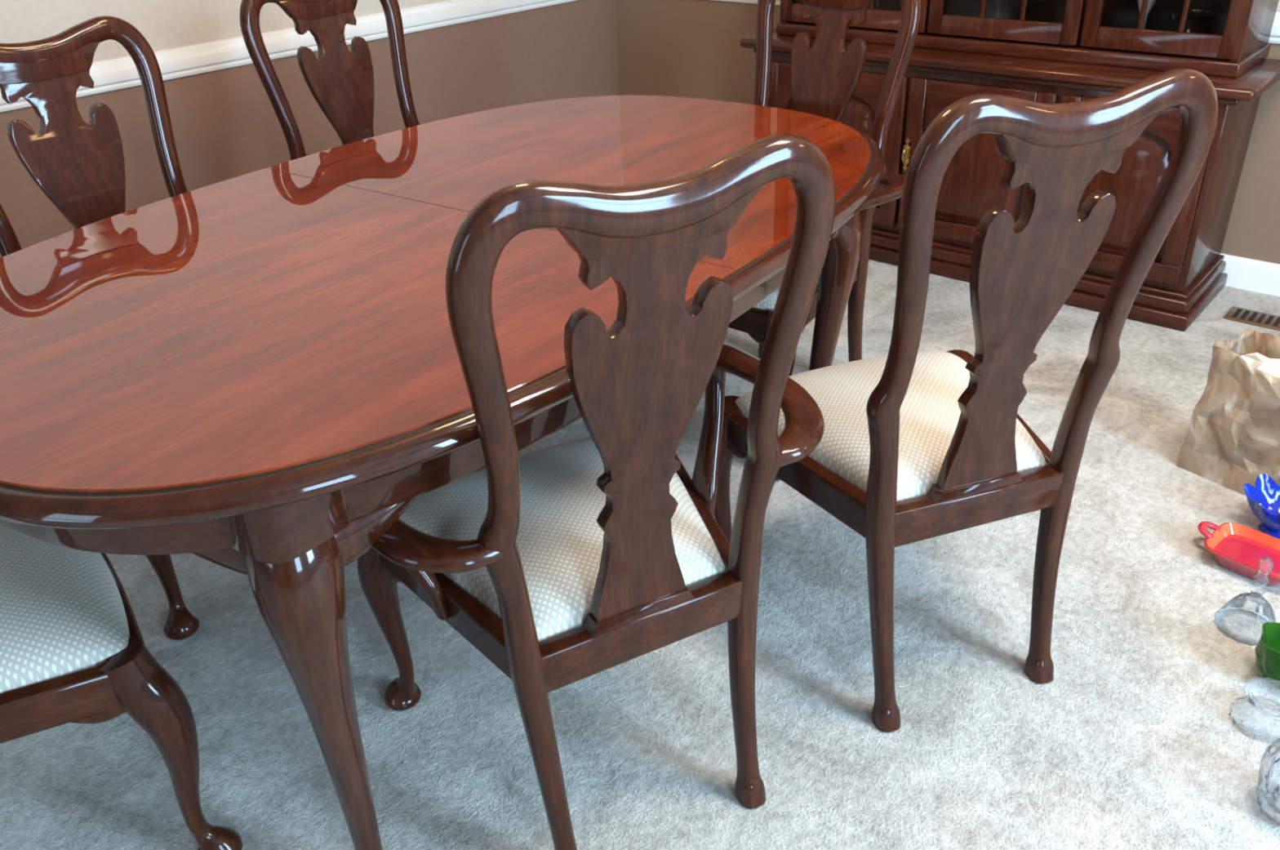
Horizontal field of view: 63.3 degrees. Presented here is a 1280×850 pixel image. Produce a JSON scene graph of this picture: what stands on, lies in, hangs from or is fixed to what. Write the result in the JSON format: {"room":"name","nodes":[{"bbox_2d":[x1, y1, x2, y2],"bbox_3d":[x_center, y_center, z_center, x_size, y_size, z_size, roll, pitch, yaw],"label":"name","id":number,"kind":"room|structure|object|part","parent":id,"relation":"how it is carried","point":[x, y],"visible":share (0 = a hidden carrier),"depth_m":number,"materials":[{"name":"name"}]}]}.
{"room":"dining room","nodes":[
{"label":"dining room","id":0,"kind":"room"},
{"bbox_2d":[0,0,619,257],"bbox_3d":[-1.996,-1.127,2.275,0.100,2.450,5.902,21,37,35],"label":"wall","id":1,"kind":"structure","parent":0,"point":[225,125],"depth_m":3.29,"materials":[{"name":"beige paint"}]},
{"bbox_2d":[0,0,577,111],"bbox_3d":[-1.963,-0.687,2.436,0.026,0.080,5.802,21,37,35],"label":"trim","id":2,"kind":"structure","parent":1,"relation":"attached to","point":[117,73],"depth_m":3.26,"materials":[{"name":"white paint"}]},
{"bbox_2d":[0,259,1279,849],"bbox_3d":[-0.029,0.738,1.400,5.012,0.060,5.802,21,37,35],"label":"floor","id":3,"kind":"structure","parent":0,"point":[1133,742],"depth_m":1.77,"materials":[{"name":"carpet"}]},
{"bbox_2d":[0,15,199,639],"bbox_3d":[-0.926,-0.221,2.051,0.560,1.031,0.576,20,37,34],"label":"dining chair","id":4,"kind":"object","parent":3,"relation":"on","point":[78,165],"visible":0.35,"depth_m":2.02,"materials":[{"name":"brown wood"}]},
{"bbox_3d":[-1.094,-0.284,2.172,0.128,1.031,0.450,20,37,34],"label":"frame","id":5,"kind":"part","parent":4,"relation":"part of","materials":[{"name":"brown wood"}]},
{"bbox_3d":[-0.902,0.210,1.919,0.134,0.405,0.114,2,30,7],"label":"leg","id":6,"kind":"part","parent":4,"relation":"part of","materials":[{"name":"brown wood"}]},
{"bbox_2d":[0,523,242,849],"bbox_3d":[-0.996,0.184,1.347,0.560,1.031,0.576,-23,35,-31],"label":"dining chair","id":7,"kind":"object","parent":3,"relation":"on","point":[65,612],"visible":0.77,"depth_m":1.36,"materials":[{"name":"white fabric"}]},
{"bbox_2d":[0,523,129,693],"bbox_3d":[-0.955,0.241,1.414,0.412,0.066,0.467,-23,35,-31],"label":"seat cushion","id":8,"kind":"object","parent":7,"relation":"on","point":[64,611],"depth_m":1.36,"materials":[{"name":"fabric"}]},
{"bbox_3d":[-0.958,0.295,1.440,0.437,0.064,0.522,-23,35,-31],"label":"seat frame","id":9,"kind":"part","parent":7,"relation":"part of","materials":[{"name":"brown wood"}]},
{"bbox_3d":[-0.662,0.472,1.442,0.114,0.405,0.134,8,31,18],"label":"leg","id":10,"kind":"part","parent":7,"relation":"part of","materials":[{"name":"brown wood"}]},
{"bbox_2d":[239,0,419,160],"bbox_3d":[-0.577,-0.567,2.631,0.560,1.031,0.576,22,38,36],"label":"dining chair","id":11,"kind":"object","parent":3,"relation":"on","point":[340,80],"visible":0.26,"depth_m":2.59,"materials":[{"name":"brown wood"}]},
{"bbox_2d":[0,95,884,849],"bbox_3d":[-0.283,-0.031,1.936,1.120,0.761,1.826,18,35,31],"label":"dining table","id":12,"kind":"object","parent":3,"relation":"on","point":[256,375],"visible":0.67,"depth_m":1.34,"materials":[{"name":"brown wood"}]},
{"bbox_3d":[-0.386,0.363,1.292,0.313,0.722,0.130,-8,30,-10],"label":"leg","id":13,"kind":"part","parent":12,"relation":"part of","materials":[{"name":"brown wood"}]},
{"bbox_3d":[0.397,-0.206,2.232,0.130,0.722,0.313,-5,30,-5],"label":"leg","id":14,"kind":"part","parent":12,"relation":"part of","materials":[{"name":"brown wood"}]},
{"bbox_2d":[356,133,835,849],"bbox_3d":[-0.088,0.076,1.469,0.653,1.031,0.560,-17,33,-23],"label":"dining chair","id":15,"kind":"object","parent":3,"relation":"on","point":[607,533],"visible":0.95,"depth_m":1.27,"materials":[{"name":"brown wood"}]},
{"bbox_3d":[-0.396,0.318,1.694,0.114,0.405,0.134,0,30,5],"label":"leg","id":16,"kind":"part","parent":15,"relation":"part of","materials":[{"name":"brown wood"}]},
{"bbox_3d":[-0.297,0.192,1.345,0.133,0.267,0.343,-21,35,-30],"label":"arm","id":17,"kind":"part","parent":15,"relation":"part of","materials":[{"name":"brown wood"}]},
{"bbox_3d":[-0.102,0.184,1.573,0.522,0.064,0.437,-17,33,-23],"label":"seat frame","id":18,"kind":"part","parent":15,"relation":"part of","materials":[{"name":"brown wood"}]},
{"bbox_2d":[399,436,726,640],"bbox_3d":[-0.108,0.129,1.549,0.467,0.066,0.412,-17,33,-23],"label":"seat cushion","id":19,"kind":"object","parent":15,"relation":"on","point":[559,540],"depth_m":1.48,"materials":[{"name":"fabric"}]},
{"bbox_3d":[0.001,0.277,1.405,0.316,0.063,0.032,-17,33,-23],"label":"rail","id":20,"kind":"part","parent":15,"relation":"part of","materials":[{"name":"brown wood"}]},
{"bbox_3d":[0.167,0.054,1.553,0.133,0.267,0.343,-12,31,-17],"label":"arm","id":21,"kind":"part","parent":15,"relation":"part of","materials":[{"name":"brown wood"}]},
{"bbox_2d":[728,0,921,479],"bbox_3d":[0.288,-0.504,2.459,0.560,1.031,0.653,-28,38,-37],"label":"dining chair","id":22,"kind":"object","parent":3,"relation":"on","point":[825,77],"visible":0.27,"depth_m":2.42,"materials":[{"name":"brown wood"}]},
{"bbox_2d":[753,287,780,310],"bbox_3d":[0.257,-0.413,2.472,0.412,0.066,0.467,-28,38,-37],"label":"seat cushion","id":23,"kind":"object","parent":22,"relation":"on","point":[768,303],"depth_m":2.25,"materials":[{"name":"fabric"}]},
{"bbox_3d":[0.318,-0.074,2.327,0.134,0.405,0.114,-8,30,-10],"label":"leg","id":24,"kind":"part","parent":22,"relation":"part of","materials":[{"name":"brown wood"}]},
{"bbox_3d":[0.263,-0.363,2.506,0.437,0.064,0.522,-28,38,-37],"label":"seat frame","id":25,"kind":"part","parent":22,"relation":"part of","materials":[{"name":"brown wood"}]},
{"bbox_3d":[0.441,-0.585,2.588,0.128,1.031,0.450,-28,38,-37],"label":"frame","id":26,"kind":"part","parent":22,"relation":"part of","materials":[{"name":"brown wood"}]},
{"bbox_3d":[0.507,-0.408,2.336,0.133,0.267,0.343,19,36,33],"label":"arm","id":27,"kind":"part","parent":22,"relation":"part of","materials":[{"name":"brown wood"}]},
{"bbox_2d":[708,68,1217,732],"bbox_3d":[0.460,-0.081,1.705,0.576,1.031,0.560,-12,31,-16],"label":"dining chair","id":28,"kind":"object","parent":3,"relation":"on","point":[914,446],"visible":0.94,"depth_m":1.50,"materials":[{"name":"brown wood"}]},
{"bbox_3d":[0.166,0.136,1.971,0.114,0.405,0.134,5,30,12],"label":"leg","id":29,"kind":"part","parent":28,"relation":"part of","materials":[{"name":"brown wood"}]},
{"bbox_3d":[0.451,0.025,1.811,0.522,0.064,0.437,-12,31,-16],"label":"seat frame","id":30,"kind":"part","parent":28,"relation":"part of","materials":[{"name":"brown wood"}]},
{"bbox_2d":[735,351,1047,502],"bbox_3d":[0.447,-0.030,1.787,0.467,0.066,0.412,-12,31,-16],"label":"seat cushion","id":31,"kind":"object","parent":28,"relation":"on","point":[930,412],"depth_m":1.70,"materials":[{"name":"fabric"}]},
{"bbox_3d":[0.630,0.040,2.105,0.134,0.405,0.114,20,36,33],"label":"leg","id":32,"kind":"part","parent":28,"relation":"part of","materials":[{"name":"brown wood"}]},
{"bbox_3d":[0.524,0.126,1.631,0.316,0.063,0.032,-12,31,-16],"label":"rail","id":33,"kind":"part","parent":28,"relation":"part of","materials":[{"name":"brown wood"}]},
{"bbox_3d":[0.532,0.018,1.527,0.450,1.031,0.128,-12,31,-16],"label":"frame","id":34,"kind":"part","parent":28,"relation":"part of","materials":[{"name":"brown wood"}]},
{"bbox_2d":[740,0,1279,331],"bbox_3d":[1.071,-1.483,3.030,1.590,2.100,0.440,21,37,35],"label":"china cabinet","id":35,"kind":"object","parent":3,"relation":"on","point":[1047,51],"visible":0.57,"depth_m":3.04,"materials":[{"name":"brown wood"}]},
{"bbox_3d":[0.635,-1.098,3.427,0.419,0.154,0.025,21,37,35],"label":"door","id":36,"kind":"part","parent":35,"relation":"part of","materials":[{"name":"brown wood"}]},
{"bbox_3d":[0.641,-0.945,3.514,0.397,0.335,0.020,21,37,35],"label":"door panel","id":37,"kind":"part","parent":35,"relation":"part of","materials":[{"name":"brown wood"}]},
{"bbox_3d":[0.642,-0.953,3.508,0.533,0.487,0.025,21,37,35],"label":"door frame","id":38,"kind":"part","parent":35,"relation":"part of","materials":[{"name":"brown wood"}]},
{"bbox_3d":[0.664,-1.846,3.075,0.528,1.259,0.022,21,37,35],"label":"glass door","id":39,"kind":"part","parent":35,"relation":"part of","materials":[{"name":"brown wood"}]},
{"bbox_2d":[875,0,881,9],"bbox_3d":[0.798,-1.446,3.461,0.070,0.150,0.070,21,37,35],"label":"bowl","id":40,"kind":"object","parent":35,"relation":"on","point":[877,2],"depth_m":3.47,"materials":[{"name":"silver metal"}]},
{"bbox_3d":[0.847,-0.862,3.321,0.028,0.110,0.028,21,37,35],"label":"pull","id":41,"kind":"part","parent":35,"relation":"part of","materials":[{"name":"gold metal"}]},
{"bbox_3d":[1.030,-0.803,3.218,0.458,0.487,0.025,21,37,35],"label":"door frame","id":42,"kind":"part","parent":35,"relation":"part of","materials":[{"name":"brown wood"}]},
{"bbox_3d":[1.029,-0.795,3.224,0.322,0.335,0.020,21,37,35],"label":"door panel","id":43,"kind":"part","parent":35,"relation":"part of","materials":[{"name":"brown wood"}]},
{"bbox_3d":[1.023,-0.949,3.136,0.344,0.153,0.025,21,37,35],"label":"door","id":44,"kind":"part","parent":35,"relation":"part of","materials":[{"name":"brown wood"}]},
{"bbox_2d":[992,0,1008,18],"bbox_3d":[1.119,-1.317,3.222,0.080,0.140,0.080,21,37,35],"label":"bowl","id":45,"kind":"object","parent":35,"relation":"on","point":[999,5],"depth_m":3.22,"materials":[{"name":"metal"}]},
{"bbox_2d":[924,13,1083,45],"bbox_3d":[1.128,-1.235,3.233,1.380,0.015,0.270,21,37,35],"label":"shelf","id":46,"kind":"object","parent":35,"relation":"attached to","point":[1033,17],"depth_m":3.27,"materials":[{"name":"brown wood"}]},
{"bbox_3d":[1.050,-1.697,2.786,0.458,1.259,0.022,21,37,35],"label":"glass door","id":47,"kind":"part","parent":35,"relation":"part of","materials":[{"name":"brown wood"}]},
{"bbox_3d":[1.371,-0.663,2.967,0.277,0.335,0.020,21,37,35],"label":"door panel","id":48,"kind":"part","parent":35,"relation":"part of","materials":[{"name":"brown wood"}]},
{"bbox_3d":[1.365,-0.816,2.880,0.299,0.153,0.025,21,37,35],"label":"door","id":49,"kind":"part","parent":35,"relation":"part of","materials":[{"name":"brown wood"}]},
{"bbox_3d":[1.372,-0.671,2.961,0.413,0.487,0.025,21,37,35],"label":"door frame","id":50,"kind":"part","parent":35,"relation":"part of","materials":[{"name":"brown wood"}]},
{"bbox_2d":[1137,0,1156,28],"bbox_3d":[1.447,-1.199,2.971,0.070,0.160,0.070,21,37,35],"label":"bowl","id":51,"kind":"object","parent":35,"relation":"on","point":[1150,2],"depth_m":2.96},
{"bbox_3d":[1.390,-1.565,2.531,0.408,1.259,0.022,21,37,35],"label":"glass door","id":52,"kind":"part","parent":35,"relation":"part of","materials":[{"name":"brown wood"}]},
{"bbox_2d":[1169,9,1217,32],"bbox_3d":[1.548,-1.121,2.919,0.120,0.070,0.120,21,37,35],"label":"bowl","id":53,"kind":"object","parent":35,"relation":"on","point":[1196,20],"depth_m":2.89,"materials":[{"name":"black metal"}]},
{"bbox_2d":[1177,330,1279,495],"bbox_3d":[1.351,-0.020,2.249,0.165,0.315,0.249,-21,35,-30],"label":"paper bag","id":54,"kind":"object","parent":3,"relation":"on","point":[1233,438],"visible":0.96,"depth_m":2.23,"materials":[{"name":"brown paper"}]},
{"bbox_2d":[1197,520,1279,586],"bbox_3d":[1.213,0.258,2.040,0.136,0.049,0.234,-25,37,-35],"label":"glass dish","id":55,"kind":"object","parent":3,"relation":"on","point":[1239,548],"visible":0.99,"depth_m":2.06,"materials":[{"name":"red glass"}]},
{"bbox_2d":[1213,556,1276,627],"bbox_3d":[1.107,0.302,1.863,0.108,0.156,0.108,21,37,35],"label":"glass lid","id":56,"kind":"object","parent":3,"relation":"on","point":[1238,601],"visible":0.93,"depth_m":1.90,"materials":[{"name":"clear glass"}]},
{"bbox_2d":[1223,306,1279,330],"bbox_3d":[1.845,-0.296,3.008,0.260,0.007,0.100,21,37,35],"label":"floor vent","id":57,"kind":"object","parent":3,"relation":"in","point":[1265,320],"visible":1,"depth_m":3.04,"materials":[{"name":"metal"}]},
{"bbox_2d":[1228,679,1279,742],"bbox_3d":[1.021,0.461,1.688,0.104,0.060,0.104,21,37,35],"label":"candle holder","id":58,"kind":"object","parent":3,"relation":"on","point":[1246,693],"visible":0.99,"depth_m":1.69,"materials":[{"name":"clear glass"}]},
{"bbox_2d":[1243,473,1279,538],"bbox_3d":[1.315,0.178,2.126,0.154,0.095,0.151,21,37,35],"label":"glass bowl","id":59,"kind":"object","parent":3,"relation":"on","point":[1264,500],"visible":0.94,"depth_m":2.15,"materials":[{"name":"blue glass"}]},
{"bbox_2d":[1254,622,1279,688],"bbox_3d":[1.105,0.401,1.760,0.114,0.086,0.117,21,37,35],"label":"glass bowl","id":60,"kind":"object","parent":3,"relation":"on","point":[1267,651],"visible":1,"depth_m":1.76,"materials":[{"name":"green glass"}]},
{"bbox_2d":[1256,737,1279,825],"bbox_3d":[0.964,0.517,1.518,0.104,0.135,0.104,21,37,35],"label":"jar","id":61,"kind":"object","parent":3,"relation":"on","point":[1264,773],"visible":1,"depth_m":1.53,"materials":[{"name":"clear glass"}]},
{"bbox_2d":[615,0,1279,264],"bbox_3d":[1.826,-1.530,2.705,5.012,2.450,0.100,21,37,35],"label":"wall","id":62,"kind":"structure","parent":0,"point":[678,48],"depth_m":4.13,"materials":[{"name":"beige paint"}]},
{"bbox_2d":[712,0,1279,44],"bbox_3d":[1.802,-1.103,2.893,5.012,0.080,0.026,21,37,35],"label":"trim","id":63,"kind":"structure","parent":62,"relation":"attached to","point":[1274,37],"depth_m":2.92,"materials":[{"name":"white paint"}]},
{"bbox_2d":[1220,253,1279,296],"bbox_3d":[1.831,-0.485,3.251,5.012,0.095,0.014,21,37,35],"label":"baseboard","id":64,"kind":"structure","parent":62,"relation":"attached to","point":[1245,273],"depth_m":3.20,"materials":[{"name":"white paint"}]}
]}

